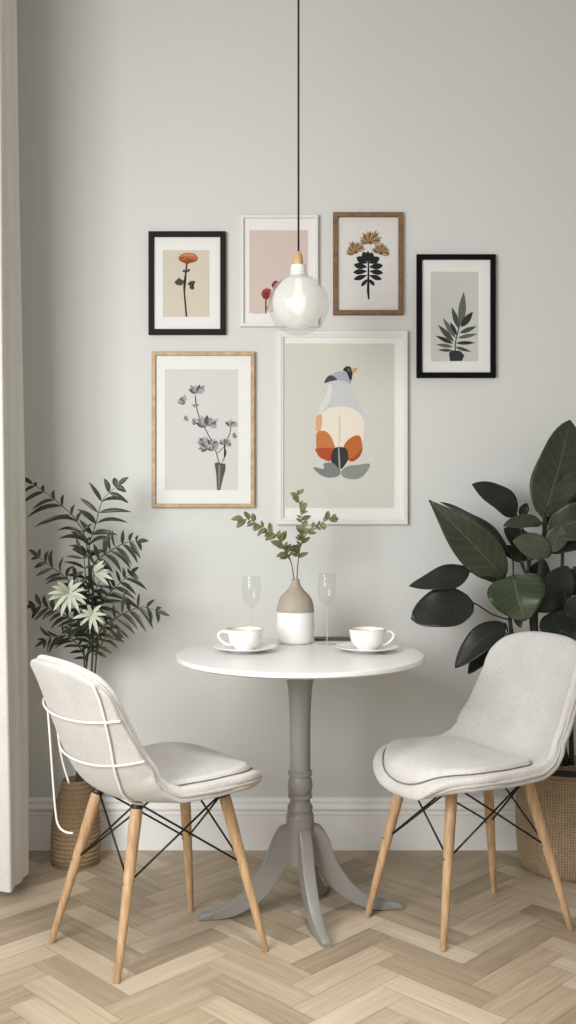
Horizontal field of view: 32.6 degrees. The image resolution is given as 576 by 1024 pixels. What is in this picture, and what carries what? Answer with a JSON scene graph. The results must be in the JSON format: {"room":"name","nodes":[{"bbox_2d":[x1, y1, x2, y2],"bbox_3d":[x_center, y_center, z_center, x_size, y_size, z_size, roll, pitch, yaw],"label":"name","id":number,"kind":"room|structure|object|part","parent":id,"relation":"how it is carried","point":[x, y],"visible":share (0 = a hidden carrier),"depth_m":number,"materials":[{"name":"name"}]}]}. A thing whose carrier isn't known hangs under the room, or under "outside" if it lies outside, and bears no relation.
{"room":"dining room","nodes":[
{"label":"dining room","id":0,"kind":"room"},
{"bbox_2d":[50,776,100,870],"bbox_3d":[-0.685,0.996,3.185,0.160,0.268,0.160,0,0,0],"label":"basket","id":1,"kind":"object","parent":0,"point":[73,797],"depth_m":3.13,"materials":[{"name":"wicker"}]},
{"bbox_2d":[0,850,575,1023],"bbox_3d":[0.075,1.160,1.105,3.350,0.060,4.610,0,0,0],"label":"floor","id":2,"kind":"structure","parent":0,"point":[509,957],"depth_m":2.54,"materials":[{"name":"brown wood"}]},
{"bbox_2d":[25,477,169,870],"bbox_3d":[-0.588,0.510,3.051,0.464,1.241,0.290,0,0,31],"label":"potted palm","id":3,"kind":"object","parent":2,"relation":"on","point":[73,797],"visible":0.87,"depth_m":3.10,"materials":[{"name":"plant"}]},
{"bbox_3d":[-0.675,0.675,3.200,0.036,0.455,0.011,0,0,0],"label":"stem","id":4,"kind":"part","parent":3,"relation":"part of","materials":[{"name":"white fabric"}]},
{"bbox_3d":[-0.649,0.610,3.184,0.073,0.579,0.016,0,0,15],"label":"stem","id":5,"kind":"part","parent":3,"relation":"part of","materials":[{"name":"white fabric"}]},
{"bbox_3d":[-0.649,0.533,3.178,0.053,0.727,0.024,0,0,23],"label":"stem","id":6,"kind":"part","parent":3,"relation":"part of","materials":[{"name":"green plant"}]},
{"bbox_3d":[-0.635,0.620,3.169,0.059,0.548,0.015,0,0,8],"label":"stem","id":7,"kind":"part","parent":3,"relation":"part of","materials":[{"name":"green plant"}]},
{"bbox_2d":[30,655,268,983],"bbox_3d":[-0.362,0.740,2.546,0.570,0.779,0.440,0,0,-38],"label":"upholstered chair","id":8,"kind":"object","parent":2,"relation":"on","point":[94,730],"visible":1,"depth_m":2.41,"materials":[{"name":"fabric"}]},
{"bbox_3d":[-0.557,0.927,2.581,0.144,0.405,0.031,0,0,1],"label":"leg","id":9,"kind":"part","parent":8,"relation":"part of","materials":[{"name":"brown wood"}]},
{"bbox_3d":[-0.389,0.927,2.406,0.031,0.404,0.105,0,0,21],"label":"leg","id":10,"kind":"part","parent":8,"relation":"part of","materials":[{"name":"brown wood"}]},
{"bbox_3d":[-0.281,0.927,2.748,0.031,0.404,0.105,0,0,5],"label":"leg","id":11,"kind":"part","parent":8,"relation":"part of","materials":[{"name":"brown wood"}]},
{"bbox_3d":[-0.114,0.927,2.543,0.129,0.405,0.031,0,0,8],"label":"leg","id":12,"kind":"part","parent":8,"relation":"part of","materials":[{"name":"brown wood"}]},
{"bbox_2d":[176,638,424,947],"bbox_3d":[0.034,0.764,2.780,0.696,0.732,0.696,0,0,0],"label":"pedestal table","id":13,"kind":"object","parent":2,"relation":"on","point":[301,843],"visible":0.92,"depth_m":2.75,"materials":[{"name":"white paint"}]},
{"bbox_2d":[213,642,275,653],"bbox_3d":[-0.123,0.390,2.815,0.180,0.016,0.180,0,0,0],"label":"saucer","id":14,"kind":"object","parent":13,"relation":"on","point":[262,646],"visible":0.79,"depth_m":2.81,"materials":[{"name":"white ceramic"}]},
{"bbox_2d":[217,626,262,649],"bbox_3d":[-0.126,0.362,2.818,0.114,0.059,0.106,0,0,40],"label":"coffee cup","id":15,"kind":"object","parent":14,"relation":"on","point":[240,637],"visible":0.98,"depth_m":2.78,"materials":[{"name":"white ceramic"}]},
{"bbox_3d":[-0.181,0.360,2.815,0.042,0.046,0.007,0,0,0],"label":"handle","id":16,"kind":"part","parent":15,"relation":"part of","materials":[{"name":"white ceramic"}]},
{"bbox_3d":[-0.112,1.005,2.754,0.273,0.250,0.034,0,0,-10],"label":"leg","id":17,"kind":"part","parent":13,"relation":"part of","materials":[{"name":"grey paint"}]},
{"bbox_2d":[277,579,313,644],"bbox_3d":[0.023,0.301,3.000,0.115,0.194,0.115,0,0,0],"label":"vase","id":18,"kind":"object","parent":13,"relation":"on","point":[295,607],"visible":1,"depth_m":2.96,"materials":[{"name":"white ceramic"}]},
{"bbox_2d":[231,511,293,578],"bbox_3d":[-0.070,0.120,2.948,0.204,0.246,0.052,0,0,-17],"label":"leafy sprig","id":19,"kind":"object","parent":18,"relation":"in","point":[269,535],"visible":1,"depth_m":2.95,"materials":[{"name":"green plant"}]},
{"bbox_2d":[291,489,338,578],"bbox_3d":[0.076,0.086,3.026,0.158,0.315,0.039,0,0,-8],"label":"leafy sprig","id":20,"kind":"object","parent":18,"relation":"in","point":[301,529],"visible":0.99,"depth_m":3.02,"materials":[{"name":"green plant"}]},
{"bbox_3d":[0.070,1.005,2.664,0.034,0.250,0.224,0,0,-17],"label":"leg","id":21,"kind":"part","parent":13,"relation":"part of","materials":[{"name":"grey paint"}]},
{"bbox_3d":[0.076,1.005,2.867,0.034,0.250,0.178,0,0,26],"label":"leg","id":22,"kind":"part","parent":13,"relation":"part of","materials":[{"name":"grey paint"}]},
{"bbox_2d":[314,637,349,640],"bbox_3d":[0.137,0.395,3.075,0.110,0.006,0.060,0,0,0],"label":"tray","id":23,"kind":"object","parent":13,"relation":"on","point":[315,638],"visible":1,"depth_m":3.06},
{"bbox_3d":[0.185,1.005,2.796,0.280,0.250,0.034,0,0,-6],"label":"leg","id":24,"kind":"part","parent":13,"relation":"part of","materials":[{"name":"grey paint"}]},
{"bbox_2d":[336,642,398,653],"bbox_3d":[0.226,0.390,2.815,0.180,0.016,0.180,0,0,0],"label":"saucer","id":25,"kind":"object","parent":13,"relation":"on","point":[349,646],"visible":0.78,"depth_m":2.81,"materials":[{"name":"white ceramic"}]},
{"bbox_2d":[349,626,394,649],"bbox_3d":[0.229,0.362,2.812,0.115,0.059,0.106,0,0,40],"label":"coffee cup","id":26,"kind":"object","parent":25,"relation":"on","point":[362,637],"visible":0.99,"depth_m":2.78,"materials":[{"name":"white ceramic"}]},
{"bbox_3d":[0.284,0.360,2.815,0.042,0.046,0.007,0,0,0],"label":"handle","id":27,"kind":"part","parent":26,"relation":"part of","materials":[{"name":"white ceramic"}]},
{"bbox_2d":[364,631,575,951],"bbox_3d":[0.535,0.740,2.736,0.566,0.779,0.435,0,0,-30],"label":"upholstered chair","id":28,"kind":"object","parent":2,"relation":"on","point":[514,727],"visible":1,"depth_m":2.73,"materials":[{"name":"fabric"}]},
{"bbox_3d":[0.274,0.927,2.744,0.122,0.405,0.031,0,0,5],"label":"leg","id":29,"kind":"part","parent":28,"relation":"part of","materials":[{"name":"brown wood"}]},
{"bbox_3d":[0.417,0.928,2.575,0.030,0.404,0.097,0,0,27],"label":"leg","id":30,"kind":"part","parent":28,"relation":"part of","materials":[{"name":"brown wood"}]},
{"bbox_3d":[0.593,0.927,2.883,0.030,0.404,0.105,0,0,27],"label":"leg","id":31,"kind":"part","parent":28,"relation":"part of","materials":[{"name":"brown wood"}]},
{"bbox_3d":[0.706,0.927,2.677,0.135,0.405,0.031,0,0,9],"label":"leg","id":32,"kind":"part","parent":28,"relation":"part of","materials":[{"name":"brown wood"}]},
{"bbox_2d":[409,420,575,881],"bbox_3d":[0.708,0.420,3.145,0.667,1.421,0.312,0,0,0],"label":"rubber plant","id":33,"kind":"object","parent":2,"relation":"on","point":[476,543],"visible":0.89,"depth_m":3.08,"materials":[{"name":"green plant"}]},
{"bbox_3d":[0.833,0.483,3.156,0.140,0.659,0.020,0,0,0],"label":"stem","id":34,"kind":"part","parent":33,"relation":"part of","materials":[{"name":"plant"}]},
{"bbox_3d":[0.782,0.507,3.108,0.174,0.589,0.024,0,0,-2],"label":"stem","id":35,"kind":"part","parent":33,"relation":"part of","materials":[{"name":"plant"}]},
{"bbox_3d":[0.835,0.399,3.130,0.120,0.813,0.026,0,0,0],"label":"stem","id":36,"kind":"part","parent":33,"relation":"part of","materials":[{"name":"plant"}]},
{"bbox_3d":[0.888,0.445,3.137,0.021,0.712,0.056,0,0,-29],"label":"stem","id":37,"kind":"part","parent":33,"relation":"part of","materials":[{"name":"plant"}]},
{"bbox_2d":[515,756,575,880],"bbox_3d":[0.885,0.970,3.145,0.312,0.320,0.312,0,0,0],"label":"basket","id":38,"kind":"object","parent":2,"relation":"on","point":[556,794],"depth_m":3.01,"materials":[{"name":"brown wicker"}]},
{"bbox_2d":[17,0,575,796],"bbox_3d":[0.075,-0.345,3.360,3.350,2.950,0.100,0,0,0],"label":"wall","id":39,"kind":"structure","parent":0,"point":[136,118],"depth_m":3.31,"materials":[{"name":"paint"}]},
{"bbox_2d":[148,231,225,334],"bbox_3d":[-0.338,-0.766,3.301,0.258,0.345,0.018,0,0,0],"label":"framed picture","id":40,"kind":"object","parent":39,"relation":"attached to","point":[187,269],"visible":1,"depth_m":3.30},
{"bbox_2d":[164,250,209,316],"bbox_3d":[-0.340,-0.765,3.303,0.156,0.224,0.001,0,0,0],"label":"print","id":41,"kind":"object","parent":40,"relation":"attached to","point":[186,272],"depth_m":3.30},
{"bbox_2d":[152,351,254,507],"bbox_3d":[-0.284,-0.275,3.301,0.344,0.522,0.018,0,0,0],"label":"framed picture","id":42,"kind":"object","parent":39,"relation":"attached to","point":[203,402],"visible":1,"depth_m":3.30,"materials":[{"name":"white paper"}]},
{"bbox_2d":[166,370,237,489],"bbox_3d":[-0.288,-0.275,3.302,0.246,0.405,0.002,0,0,0],"label":"print","id":43,"kind":"object","parent":42,"relation":"attached to","point":[202,405],"depth_m":3.30},
{"bbox_2d":[29,797,516,849],"bbox_3d":[0.125,1.044,3.299,3.250,0.172,0.022,0,0,0],"label":"baseboard","id":44,"kind":"structure","parent":39,"relation":"attached to","point":[349,823],"depth_m":3.29,"materials":[{"name":"paint"}]},
{"bbox_2d":[240,214,317,326],"bbox_3d":[-0.029,-0.807,3.301,0.261,0.375,0.018,0,0,0],"label":"framed picture","id":45,"kind":"object","parent":39,"relation":"attached to","point":[268,242],"visible":0.79,"depth_m":3.30},
{"bbox_2d":[250,230,307,313],"bbox_3d":[-0.030,-0.804,3.303,0.197,0.281,0.001,0,0,0],"label":"print","id":46,"kind":"object","parent":45,"relation":"attached to","point":[272,252],"depth_m":3.30},
{"bbox_2d":[277,331,407,524],"bbox_3d":[0.182,-0.282,3.301,0.437,0.648,0.018,0,0,0],"label":"framed picture","id":47,"kind":"object","parent":39,"relation":"attached to","point":[342,396],"visible":1,"depth_m":3.30},
{"bbox_2d":[333,212,402,314],"bbox_3d":[0.268,-0.831,3.301,0.234,0.342,0.018,0,0,0],"label":"framed picture","id":48,"kind":"object","parent":39,"relation":"attached to","point":[367,246],"visible":1,"depth_m":3.30,"materials":[{"name":"white paper"}]},
{"bbox_2d":[416,254,495,377],"bbox_3d":[0.563,-0.655,3.301,0.264,0.412,0.018,0,0,0],"label":"framed picture","id":49,"kind":"object","parent":39,"relation":"attached to","point":[456,293],"visible":1,"depth_m":3.30},
{"bbox_2d":[431,272,478,360],"bbox_3d":[0.560,-0.654,3.303,0.160,0.300,0.001,0,0,0],"label":"print","id":50,"kind":"object","parent":49,"relation":"attached to","point":[454,295],"depth_m":3.30},
{"bbox_3d":[0.075,-1.860,1.105,3.350,0.080,4.610,0,0,0],"label":"ceiling","id":51,"kind":"structure","parent":0,"visible":0},
{"bbox_2d":[0,0,28,892],"bbox_3d":[-1.074,-0.362,2.679,0.862,2.916,0.180,0,0,-44],"label":"curtain","id":52,"kind":"object","parent":51,"relation":"hanging from","point":[14,755],"visible":1,"depth_m":2.90,"materials":[{"name":"fabric"}]},
{"bbox_2d":[273,0,327,335],"bbox_3d":[0.030,-1.159,2.780,0.171,1.322,0.171,0,0,0],"label":"pendant lamp","id":53,"kind":"object","parent":51,"relation":"hanging from","point":[298,300],"visible":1,"depth_m":2.74,"materials":[{"name":"white glass"}]},
{"bbox_2d":[290,264,306,276],"bbox_3d":[0.030,-0.676,2.780,0.050,0.039,0.050,0,0,0],"label":"socket","id":54,"kind":"object","parent":53,"relation":"attached to","point":[297,270],"depth_m":2.76,"materials":[{"name":"white ceramic"}]},
{"bbox_3d":[0.030,-0.590,2.780,0.145,0.150,0.145,0,0,0],"label":"glass","id":55,"kind":"part","parent":53,"relation":"part of","materials":[{"name":"glass"}]},
{"bbox_3d":[0.030,-1.264,2.780,0.006,1.073,0.006,0,0,0],"label":"cord","id":56,"kind":"part","parent":53,"relation":"part of","materials":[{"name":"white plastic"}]}
]}

